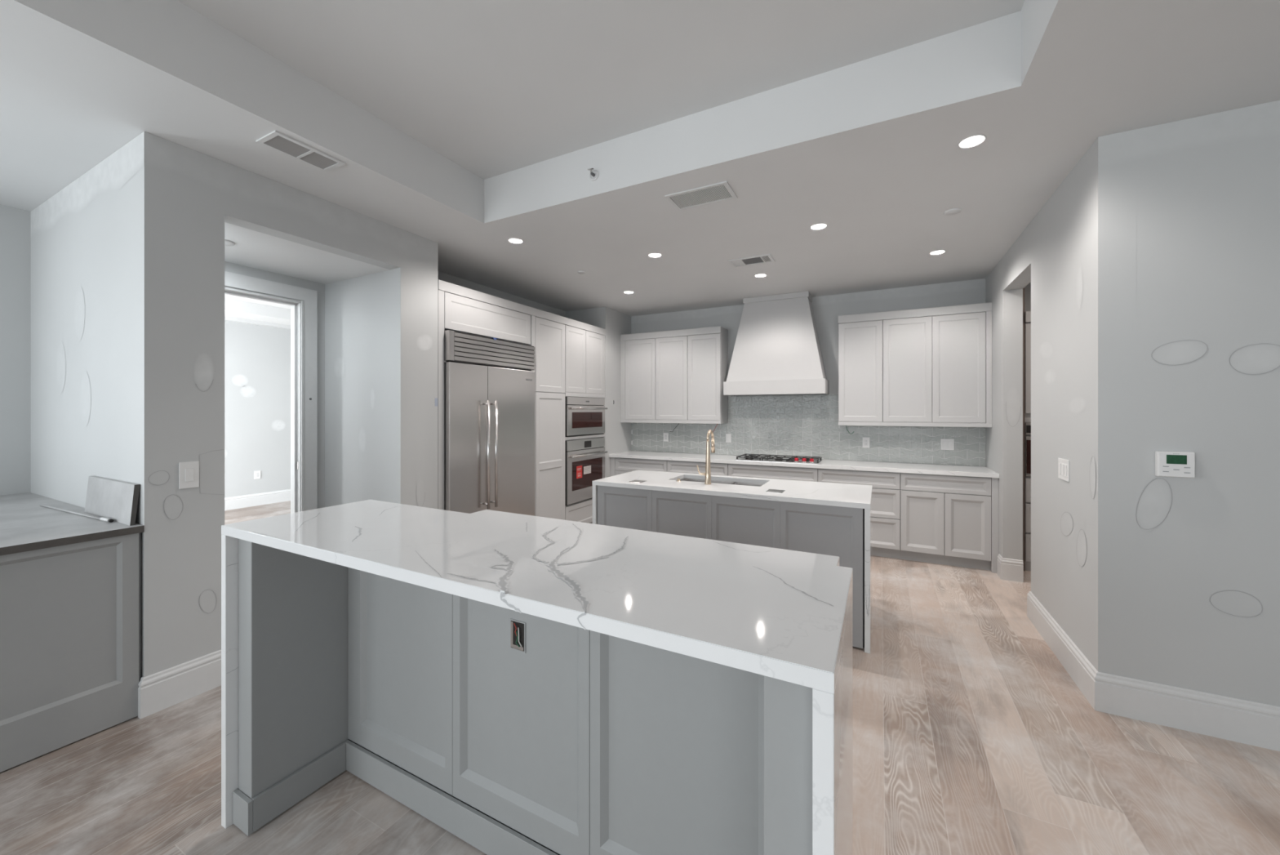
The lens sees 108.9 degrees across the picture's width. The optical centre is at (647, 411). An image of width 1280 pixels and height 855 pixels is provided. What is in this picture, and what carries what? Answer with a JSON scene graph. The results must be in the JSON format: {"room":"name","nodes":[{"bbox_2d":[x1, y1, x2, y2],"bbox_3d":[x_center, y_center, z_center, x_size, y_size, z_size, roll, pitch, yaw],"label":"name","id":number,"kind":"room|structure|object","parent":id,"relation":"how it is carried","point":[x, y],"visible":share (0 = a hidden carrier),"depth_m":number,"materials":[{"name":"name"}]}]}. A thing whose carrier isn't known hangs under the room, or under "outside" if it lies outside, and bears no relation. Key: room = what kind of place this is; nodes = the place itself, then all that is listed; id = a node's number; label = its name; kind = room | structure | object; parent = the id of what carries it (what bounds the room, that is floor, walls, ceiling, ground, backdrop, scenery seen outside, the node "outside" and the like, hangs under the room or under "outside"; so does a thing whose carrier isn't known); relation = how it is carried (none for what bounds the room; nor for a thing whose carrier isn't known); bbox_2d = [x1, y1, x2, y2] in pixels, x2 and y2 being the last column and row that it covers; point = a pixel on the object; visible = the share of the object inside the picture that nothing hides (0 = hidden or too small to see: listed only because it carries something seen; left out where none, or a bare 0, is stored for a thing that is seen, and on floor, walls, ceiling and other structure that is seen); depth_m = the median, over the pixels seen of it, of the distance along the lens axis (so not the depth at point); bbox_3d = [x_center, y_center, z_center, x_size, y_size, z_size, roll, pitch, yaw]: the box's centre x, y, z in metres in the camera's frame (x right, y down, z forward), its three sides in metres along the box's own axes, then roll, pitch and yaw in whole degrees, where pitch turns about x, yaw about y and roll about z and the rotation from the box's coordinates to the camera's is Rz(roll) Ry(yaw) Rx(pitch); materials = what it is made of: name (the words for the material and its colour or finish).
{"room":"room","nodes":[
{"label":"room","id":0,"kind":"room"},
{"bbox_2d":[0,204,31,495],"bbox_3d":[-5.416,0.060,0.896,0.140,2.842,5.291,0,0,27],"label":"wall","id":1,"kind":"structure","parent":0,"point":[15,223],"depth_m":3.06,"materials":[{"name":"paint"}]},
{"bbox_2d":[31,131,144,507],"bbox_3d":[-3.302,0.060,2.722,1.974,2.842,0.121,0,0,27],"label":"wall","id":2,"kind":"structure","parent":0,"point":[82,236],"depth_m":2.62,"materials":[{"name":"paint"}]},
{"bbox_2d":[224,320,290,497],"bbox_3d":[-4.770,0.006,5.116,4.500,2.950,7.200,0,0,27],"label":"wall","id":3,"kind":"structure","parent":0,"point":[257,358],"depth_m":7.17,"materials":[{"name":"paint"}]},
{"bbox_2d":[224,488,290,510],"bbox_3d":[-6.656,1.387,6.131,0.018,0.187,6.900,0,0,27],"label":"baseboard","id":4,"kind":"structure","parent":3,"relation":"attached to","point":[258,499],"depth_m":7.15,"materials":[{"name":"white wood"}]},
{"bbox_2d":[224,315,290,329],"bbox_3d":[-6.633,-1.409,6.063,0.120,0.120,7.000,0,0,27],"label":"linear light","id":5,"kind":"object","parent":3,"relation":"attached to","point":[226,317],"depth_m":7.08,"materials":[{"name":"white plastic"}]},
{"bbox_2d":[254,470,260,479],"bbox_3d":[-6.130,1.001,7.176,0.008,0.125,0.080,0,0,27],"label":"wall outlet","id":6,"kind":"object","parent":3,"relation":"attached to","point":[257,473],"visible":1,"depth_m":7.17,"materials":[{"name":"white plastic"}]},
{"bbox_2d":[224,293,290,325],"bbox_3d":[-4.770,-1.444,5.116,4.500,0.250,7.200,0,0,27],"label":"ceiling","id":7,"kind":"structure","parent":0,"point":[235,306],"depth_m":6.28,"materials":[{"name":"paint"}]},
{"bbox_2d":[224,261,324,508],"bbox_3d":[-3.065,0.060,3.350,0.140,2.842,1.213,0,0,27],"label":"wall","id":8,"kind":"structure","parent":0,"point":[228,266],"depth_m":3.82,"materials":[{"name":"paint"}]},
{"bbox_2d":[224,271,317,512],"bbox_3d":[-3.061,0.242,3.350,0.182,2.478,1.070,0,0,27],"label":"door frame","id":9,"kind":"structure","parent":8,"relation":"in","point":[304,313],"depth_m":3.71,"materials":[{"name":"wood"}]},
{"bbox_2d":[224,222,389,284],"bbox_3d":[-2.618,-1.102,3.122,0.864,0.060,1.213,0,0,27],"label":"ceiling","id":10,"kind":"structure","parent":0,"point":[251,248],"depth_m":3.21,"materials":[{"name":"paint"}]},
{"bbox_2d":[224,239,235,245],"bbox_3d":[-2.682,-1.067,2.889,0.110,0.010,0.110,0,0,27],"label":"disc","id":11,"kind":"object","parent":10,"relation":"attached to","point":[227,242],"visible":0.47,"depth_m":2.90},
{"bbox_2d":[134,131,631,677],"bbox_3d":[-1.813,0.060,4.719,1.131,2.842,5.028,0,0,27],"label":"wall","id":12,"kind":"structure","parent":0,"point":[381,327],"depth_m":2.47,"materials":[{"name":"paint"}]},
{"bbox_2d":[137,648,221,718],"bbox_3d":[-2.428,1.387,2.383,0.144,0.187,0.342,0,0,27],"label":"baseboard","id":13,"kind":"structure","parent":12,"relation":"attached to","point":[157,691],"depth_m":2.32,"materials":[{"name":"white wood"}]},
{"bbox_2d":[178,461,199,488],"bbox_3d":[-2.372,0.330,2.363,0.009,0.136,0.076,0,0,27],"label":"light switch","id":14,"kind":"object","parent":12,"relation":"attached to","point":[188,472],"visible":1,"depth_m":2.36,"materials":[{"name":"white plastic"}]},
{"bbox_2d":[437,289,535,515],"bbox_3d":[-1.705,0.248,4.361,0.609,2.466,1.169,0,0,27],"label":"tall cabinet","id":15,"kind":"object","parent":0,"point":[455,313],"visible":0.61,"depth_m":3.95,"materials":[{"name":"white paint"}]},
{"bbox_2d":[437,279,605,335],"bbox_3d":[-1.396,-1.026,4.962,0.614,0.081,2.522,0,0,27],"label":"crown molding","id":16,"kind":"structure","parent":15,"relation":"on","point":[449,287],"depth_m":4.44,"materials":[{"name":"white paint"}]},
{"bbox_2d":[0,0,1279,315],"bbox_3d":[0.134,-1.619,0.997,10.264,0.516,10.500,0,0,27],"label":"ceiling","id":17,"kind":"structure","parent":0,"point":[468,127],"depth_m":2.26,"materials":[{"name":"paint"}]},
{"bbox_2d":[255,129,345,172],"bbox_3d":[-1.815,-1.357,2.401,0.188,0.008,0.327,0,0,27],"label":"ceiling vent","id":18,"kind":"object","parent":17,"relation":"in","point":[276,140],"visible":1,"depth_m":2.38,"materials":[{"name":"white metal"}]},
{"bbox_2d":[507,237,523,243],"bbox_3d":[-1.057,-1.388,3.649,0.120,0.059,0.120,0,0,27],"label":"recessed light","id":19,"kind":"object","parent":17,"relation":"in","point":[514,240],"visible":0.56,"depth_m":3.69,"materials":[{"name":"white plastic"}]},
{"bbox_2d":[577,270,586,273],"bbox_3d":[-0.646,-1.356,4.467,0.080,0.010,0.080,0,0,27],"label":"disc","id":20,"kind":"object","parent":17,"relation":"attached to","point":[580,271],"visible":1,"depth_m":4.45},
{"bbox_2d":[587,167,599,181],"bbox_3d":[-0.348,-1.484,2.859,0.068,0.068,0.046,0,0,27],"label":"sprinkler head","id":21,"kind":"object","parent":17,"relation":"attached to","point":[593,175],"visible":1,"depth_m":2.87},
{"bbox_2d":[623,290,633,293],"bbox_3d":[-0.221,-1.388,5.229,0.120,0.059,0.120,0,0,27],"label":"recessed light","id":22,"kind":"object","parent":17,"relation":"in","point":[625,291],"visible":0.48,"depth_m":5.27,"materials":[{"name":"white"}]},
{"bbox_2d":[648,252,662,257],"bbox_3d":[0.060,-1.388,3.984,0.120,0.059,0.120,0,0,27],"label":"recessed light","id":23,"kind":"object","parent":17,"relation":"in","point":[654,254],"visible":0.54,"depth_m":4.02,"materials":[{"name":"white plastic"}]},
{"bbox_2d":[664,181,737,210],"bbox_3d":[0.338,-1.357,2.894,0.404,0.008,0.230,0,0,27],"label":"ceiling vent","id":24,"kind":"object","parent":17,"relation":"in","point":[722,191],"visible":1,"depth_m":2.89,"materials":[{"name":"white metal"}]},
{"bbox_2d":[728,253,774,267],"bbox_3d":[0.936,-1.357,4.132,0.375,0.008,0.215,0,0,27],"label":"ceiling vent","id":25,"kind":"object","parent":17,"relation":"in","point":[767,258],"visible":1,"depth_m":4.13,"materials":[{"name":"white metal"}]},
{"bbox_2d":[754,273,766,276],"bbox_3d":[1.128,-1.388,4.580,0.120,0.059,0.120,0,0,27],"label":"recessed light","id":26,"kind":"object","parent":17,"relation":"in","point":[757,274],"visible":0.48,"depth_m":4.62,"materials":[{"name":"white plastic"}]},
{"bbox_2d":[809,222,827,229],"bbox_3d":[1.257,-1.388,3.365,0.120,0.059,0.120,0,0,27],"label":"recessed light","id":27,"kind":"object","parent":17,"relation":"in","point":[819,225],"visible":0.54,"depth_m":3.40,"materials":[{"name":"white plastic"}]},
{"bbox_2d":[928,249,946,254],"bbox_3d":[2.479,-1.388,3.913,0.120,0.059,0.120,0,0,27],"label":"recessed light","id":28,"kind":"object","parent":17,"relation":"in","point":[937,251],"visible":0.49,"depth_m":3.94,"materials":[{"name":"white plastic"}]},
{"bbox_2d":[943,208,961,215],"bbox_3d":[2.074,-1.356,3.112,0.100,0.010,0.100,0,0,27],"label":"disc","id":29,"kind":"object","parent":17,"relation":"attached to","point":[953,211],"visible":1,"depth_m":3.10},
{"bbox_2d":[957,133,986,148],"bbox_3d":[1.634,-1.388,2.305,0.120,0.059,0.120,0,0,27],"label":"recessed light","id":30,"kind":"object","parent":17,"relation":"in","point":[973,140],"visible":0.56,"depth_m":2.33,"materials":[{"name":"white plastic"}]},
{"bbox_2d":[0,500,1279,854],"bbox_3d":[-1.328,1.521,2.133,14.100,0.080,11.400,0,0,27],"label":"floor","id":31,"kind":"structure","parent":0,"point":[971,735],"depth_m":1.86,"materials":[{"name":"brown wood"}]},
{"bbox_2d":[0,532,141,772],"bbox_3d":[-3.739,1.032,1.826,1.920,0.889,1.868,0,0,27],"label":"base cabinet","id":32,"kind":"object","parent":31,"relation":"on","point":[70,615],"visible":0.79,"depth_m":2.02,"materials":[{"name":"grey paint"}]},
{"bbox_2d":[0,492,144,555],"bbox_3d":[-3.758,0.571,1.820,1.977,0.032,1.900,0,0,27],"label":"countertop","id":33,"kind":"structure","parent":32,"relation":"on","point":[25,525],"depth_m":2.22,"materials":[{"name":"grey stone"}]},
{"bbox_2d":[39,503,114,522],"bbox_3d":[-3.112,0.546,2.473,0.971,0.016,0.016,0,0,24],"label":"stick","id":34,"kind":"object","parent":33,"relation":"on","point":[102,518],"visible":1,"depth_m":2.42,"materials":[{"name":"grey wood"}]},
{"bbox_2d":[84,475,140,525],"bbox_3d":[-2.792,0.456,2.375,0.659,0.196,0.034,0,0,27],"label":"stone offcut","id":35,"kind":"object","parent":33,"relation":"on","point":[115,500],"visible":1,"depth_m":2.33,"materials":[{"name":"grey stone"}]},
{"bbox_2d":[444,329,535,515],"bbox_3d":[-1.640,0.406,4.329,0.713,2.140,1.049,0,0,27],"label":"refrigerator","id":36,"kind":"object","parent":31,"relation":"on","point":[489,383],"visible":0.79,"depth_m":4.08,"materials":[{"name":"metal"}]},
{"bbox_2d":[232,538,812,854],"bbox_3d":[-0.476,0.961,1.451,1.968,1.040,0.588,0,0,27],"label":"bar cabinet","id":37,"kind":"object","parent":31,"relation":"on","point":[582,741],"visible":0.7,"depth_m":1.52,"materials":[{"name":"grey paint"}]},
{"bbox_2d":[510,617,525,653],"bbox_3d":[-0.429,0.736,1.494,0.066,0.098,0.011,0,0,27],"label":"electrical box","id":38,"kind":"object","parent":37,"relation":"attached to","point":[517,628],"visible":1,"depth_m":1.49,"materials":[{"name":"grey paint"}]},
{"bbox_2d":[221,499,852,854],"bbox_3d":[-0.478,0.941,1.447,2.036,1.079,0.626,0,0,27],"label":"countertop","id":39,"kind":"structure","parent":37,"relation":"on","point":[785,615],"depth_m":1.15,"materials":[{"name":"white stone"}]},
{"bbox_2d":[535,316,564,519],"bbox_3d":[-1.325,0.248,5.109,0.609,2.466,0.508,0,0,27],"label":"pantry cabinet","id":40,"kind":"object","parent":31,"relation":"on","point":[549,335],"visible":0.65,"depth_m":4.95,"materials":[{"name":"white paint"}]},
{"bbox_2d":[564,324,604,523],"bbox_3d":[-1.018,0.248,5.712,0.609,2.466,0.842,0,0,27],"label":"tall cabinet","id":41,"kind":"object","parent":31,"relation":"on","point":[584,350],"visible":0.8,"depth_m":5.52,"materials":[{"name":"white paint"}]},
{"bbox_2d":[564,436,607,506],"bbox_3d":[-0.725,0.709,5.548,0.099,0.743,0.790,0,0,27],"label":"wall oven","id":42,"kind":"object","parent":41,"relation":"in","point":[584,459],"visible":0.95,"depth_m":5.45,"materials":[{"name":"metal"}]},
{"bbox_2d":[564,396,607,436],"bbox_3d":[-0.725,0.064,5.548,0.099,0.461,0.790,0,0,27],"label":"speed oven","id":43,"kind":"object","parent":41,"relation":"in","point":[583,415],"visible":1,"depth_m":5.48,"materials":[{"name":"metal"}]},
{"bbox_2d":[609,457,615,476],"bbox_3d":[-0.355,1.044,6.258,0.074,0.873,0.500,0,0,27],"label":"filler panel","id":44,"kind":"object","parent":31,"relation":"on","point":[612,460],"visible":0.18,"depth_m":6.04,"materials":[{"name":"white paint"}]},
{"bbox_2d":[615,457,666,475],"bbox_3d":[0.031,1.044,6.106,0.750,0.873,0.579,0,0,27],"label":"base cabinet","id":45,"kind":"object","parent":31,"relation":"on","point":[623,465],"visible":0.25,"depth_m":5.87,"materials":[{"name":"white paint"}]},
{"bbox_2d":[666,460,728,475],"bbox_3d":[0.714,1.044,5.759,0.780,0.873,0.579,0,0,27],"label":"base cabinet","id":46,"kind":"object","parent":31,"relation":"on","point":[677,466],"visible":0.2,"depth_m":5.52,"materials":[{"name":"white paint"}]},
{"bbox_2d":[597,478,864,648],"bbox_3d":[0.627,1.041,3.593,1.963,0.880,0.745,0,0,27],"label":"base cabinet","id":47,"kind":"object","parent":31,"relation":"on","point":[828,530],"visible":0.29,"depth_m":3.14,"materials":[{"name":"grey paint"}]},
{"bbox_2d":[592,469,872,653],"bbox_3d":[0.629,1.024,3.597,2.029,0.914,0.782,0,0,27],"label":"countertop","id":48,"kind":"structure","parent":31,"relation":"on","point":[833,494],"depth_m":3.37,"materials":[{"name":"white stone"}]},
{"bbox_2d":[627,480,646,483],"bbox_3d":[-0.083,0.564,3.671,0.114,0.004,0.124,0,0,27],"label":"outlet","id":49,"kind":"object","parent":48,"relation":"on","point":[633,481],"visible":1,"depth_m":3.66,"materials":[{"name":"metal"}]},
{"bbox_2d":[696,429,715,484],"bbox_3d":[0.463,0.356,3.615,0.119,0.422,0.165,0,0,27],"label":"kitchen faucet","id":50,"kind":"object","parent":48,"relation":"on","point":[708,469],"visible":1,"depth_m":3.54,"materials":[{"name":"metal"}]},
{"bbox_2d":[680,478,763,486],"bbox_3d":[0.582,0.708,3.760,0.779,0.216,0.358,0,0,27],"label":"undermount sink","id":51,"kind":"object","parent":48,"relation":"in","point":[682,479],"visible":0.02,"depth_m":3.92,"materials":[{"name":"metal"}]},
{"bbox_2d":[765,488,785,493],"bbox_3d":[0.900,0.564,3.228,0.114,0.004,0.124,0,0,27],"label":"outlet","id":52,"kind":"object","parent":48,"relation":"on","point":[775,491],"visible":1,"depth_m":3.21,"materials":[{"name":"metal"}]},
{"bbox_2d":[728,463,817,481],"bbox_3d":[1.503,1.044,5.358,0.987,0.873,0.579,0,0,27],"label":"base cabinet","id":53,"kind":"object","parent":31,"relation":"on","point":[799,473],"visible":0.18,"depth_m":5.09,"materials":[{"name":"white paint"}]},
{"bbox_2d":[608,450,999,477],"bbox_3d":[1.474,0.587,5.356,4.152,0.040,0.610,0,0,27],"label":"countertop","id":54,"kind":"structure","parent":53,"relation":"on","point":[880,466],"depth_m":4.88,"materials":[{"name":"white stone"}]},
{"bbox_2d":[734,453,822,463],"bbox_3d":[1.510,0.542,5.276,0.912,0.050,0.425,0,0,27],"label":"gas cooktop","id":55,"kind":"object","parent":54,"relation":"in","point":[760,457],"visible":1,"depth_m":5.19,"materials":[{"name":"metal"}]},
{"bbox_2d":[817,468,900,559],"bbox_3d":[2.287,1.044,4.960,0.771,0.873,0.579,0,0,27],"label":"base cabinet","id":56,"kind":"object","parent":31,"relation":"on","point":[886,485],"visible":0.48,"depth_m":4.61,"materials":[{"name":"white paint"}]},
{"bbox_2d":[900,472,991,570],"bbox_3d":[2.958,1.044,4.618,0.733,0.873,0.579,0,0,27],"label":"base cabinet","id":57,"kind":"object","parent":31,"relation":"on","point":[945,519],"visible":0.85,"depth_m":4.36,"materials":[{"name":"white paint"}]},
{"bbox_2d":[990,477,998,573],"bbox_3d":[3.290,1.044,4.404,0.050,0.873,0.502,0,0,27],"label":"filler panel","id":58,"kind":"object","parent":31,"relation":"on","point":[994,481],"visible":0.38,"depth_m":4.18,"materials":[{"name":"white paint"}]},
{"bbox_2d":[1022,288,1031,571],"bbox_3d":[3.937,0.171,4.320,0.895,2.620,0.610,0,0,27],"label":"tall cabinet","id":59,"kind":"object","parent":31,"relation":"on","point":[1027,314],"visible":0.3,"depth_m":4.23,"materials":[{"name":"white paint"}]},
{"bbox_2d":[1025,422,1031,475],"bbox_3d":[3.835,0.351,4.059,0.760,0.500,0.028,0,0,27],"label":"oven","id":60,"kind":"object","parent":59,"relation":"in","point":[1028,424],"visible":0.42,"depth_m":4.21,"materials":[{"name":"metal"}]},
{"bbox_2d":[631,278,985,420],"bbox_3d":[1.441,0.060,5.800,4.893,2.842,0.150,0,0,27],"label":"wall","id":61,"kind":"structure","parent":0,"point":[827,309],"depth_m":5.34,"materials":[{"name":"paint"}]},
{"bbox_2d":[620,325,728,423],"bbox_3d":[0.327,-0.447,6.100,1.433,1.207,0.302,0,0,27],"label":"upper cabinet","id":62,"kind":"object","parent":61,"relation":"attached to","point":[673,375],"visible":1,"depth_m":5.94,"materials":[{"name":"white paint"}]},
{"bbox_2d":[723,290,829,395],"bbox_3d":[1.518,-0.777,5.437,1.150,1.167,0.425,0,0,27],"label":"range hood","id":63,"kind":"object","parent":61,"relation":"attached to","point":[777,350],"visible":1,"depth_m":5.29,"materials":[{"name":"white paint"}]},
{"bbox_2d":[631,394,985,466],"bbox_3d":[1.610,0.185,5.624,4.152,0.762,0.010,0,0,27],"label":"tile backsplash","id":64,"kind":"structure","parent":61,"relation":"attached to","point":[807,424],"depth_m":5.48,"materials":[{"name":"tile"}]},
{"bbox_2d":[663,432,668,441],"bbox_3d":[0.247,0.359,6.307,0.074,0.118,0.008,0,0,27],"label":"wall outlet","id":65,"kind":"object","parent":64,"relation":"attached to","point":[665,434],"visible":1,"depth_m":6.30,"materials":[{"name":"white plastic"}]},
{"bbox_2d":[725,433,731,442],"bbox_3d":[1.039,0.349,5.903,0.072,0.115,0.009,0,0,27],"label":"wall outlet","id":66,"kind":"object","parent":64,"relation":"attached to","point":[728,436],"visible":1,"depth_m":5.90,"materials":[{"name":"white plastic"}]},
{"bbox_2d":[862,436,869,447],"bbox_3d":[2.471,0.356,5.177,0.074,0.118,0.008,0,0,27],"label":"wall outlet","id":67,"kind":"object","parent":64,"relation":"attached to","point":[865,440],"visible":1,"depth_m":5.18,"materials":[{"name":"white plastic"}]},
{"bbox_2d":[864,439,867,445],"bbox_3d":[2.469,0.356,5.175,0.033,0.066,0.001,0,0,27],"label":"socket","id":68,"kind":"object","parent":67,"relation":"attached to","point":[865,440],"depth_m":5.17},
{"bbox_2d":[940,438,954,449],"bbox_3d":[3.161,0.352,4.825,0.118,0.118,0.009,0,0,27],"label":"wall outlet","id":69,"kind":"object","parent":64,"relation":"attached to","point":[945,443],"visible":1,"depth_m":4.82,"materials":[{"name":"white plastic"}]},
{"bbox_2d":[838,302,991,426],"bbox_3d":[2.775,-0.447,4.855,1.377,1.207,0.302,0,0,27],"label":"upper cabinet","id":70,"kind":"object","parent":61,"relation":"attached to","point":[925,366],"visible":1,"depth_m":4.71,"materials":[{"name":"white paint"}]},
{"bbox_2d":[1023,281,1031,311],"bbox_3d":[3.919,0.060,3.183,1.897,2.842,2.875,0,0,27],"label":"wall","id":71,"kind":"structure","parent":0,"point":[1027,288],"depth_m":4.69,"materials":[{"name":"paint"}]},
{"bbox_2d":[985,137,1097,671],"bbox_3d":[2.945,0.060,3.514,0.140,2.842,2.864,0,0,27],"label":"wall","id":72,"kind":"structure","parent":0,"point":[1057,251],"depth_m":2.84,"materials":[{"name":"paint"}]},
{"bbox_2d":[996,553,1023,582],"bbox_3d":[3.207,1.387,4.049,0.157,0.187,0.145,0,0,27],"label":"baseboard","id":73,"kind":"structure","parent":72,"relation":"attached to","point":[1007,569],"depth_m":3.99,"materials":[{"name":"white wood"}]},
{"bbox_2d":[1057,457,1069,481],"bbox_3d":[2.441,0.343,2.686,0.009,0.122,0.165,0,0,27],"label":"light switch","id":74,"kind":"object","parent":72,"relation":"attached to","point":[1063,464],"visible":1,"depth_m":2.67,"materials":[{"name":"white plastic"}]},
{"bbox_2d":[1097,99,1279,706],"bbox_3d":[3.976,0.060,1.462,3.836,2.842,0.142,0,0,27],"label":"wall","id":75,"kind":"structure","parent":0,"point":[1188,209],"depth_m":2.12,"materials":[{"name":"paint"}]},
{"bbox_2d":[1026,591,1279,751],"bbox_3d":[4.104,1.387,1.954,3.654,0.187,1.169,0,0,27],"label":"baseboard","id":76,"kind":"structure","parent":75,"relation":"attached to","point":[1226,717],"depth_m":2.16,"materials":[{"name":"white wood"}]},
{"bbox_2d":[1155,451,1195,477],"bbox_3d":[2.463,0.249,2.135,0.124,0.117,0.029,0,0,27],"label":"thermostat","id":77,"kind":"object","parent":75,"relation":"attached to","point":[1167,464],"visible":1,"depth_m":2.13,"materials":[{"name":"white plastic"}]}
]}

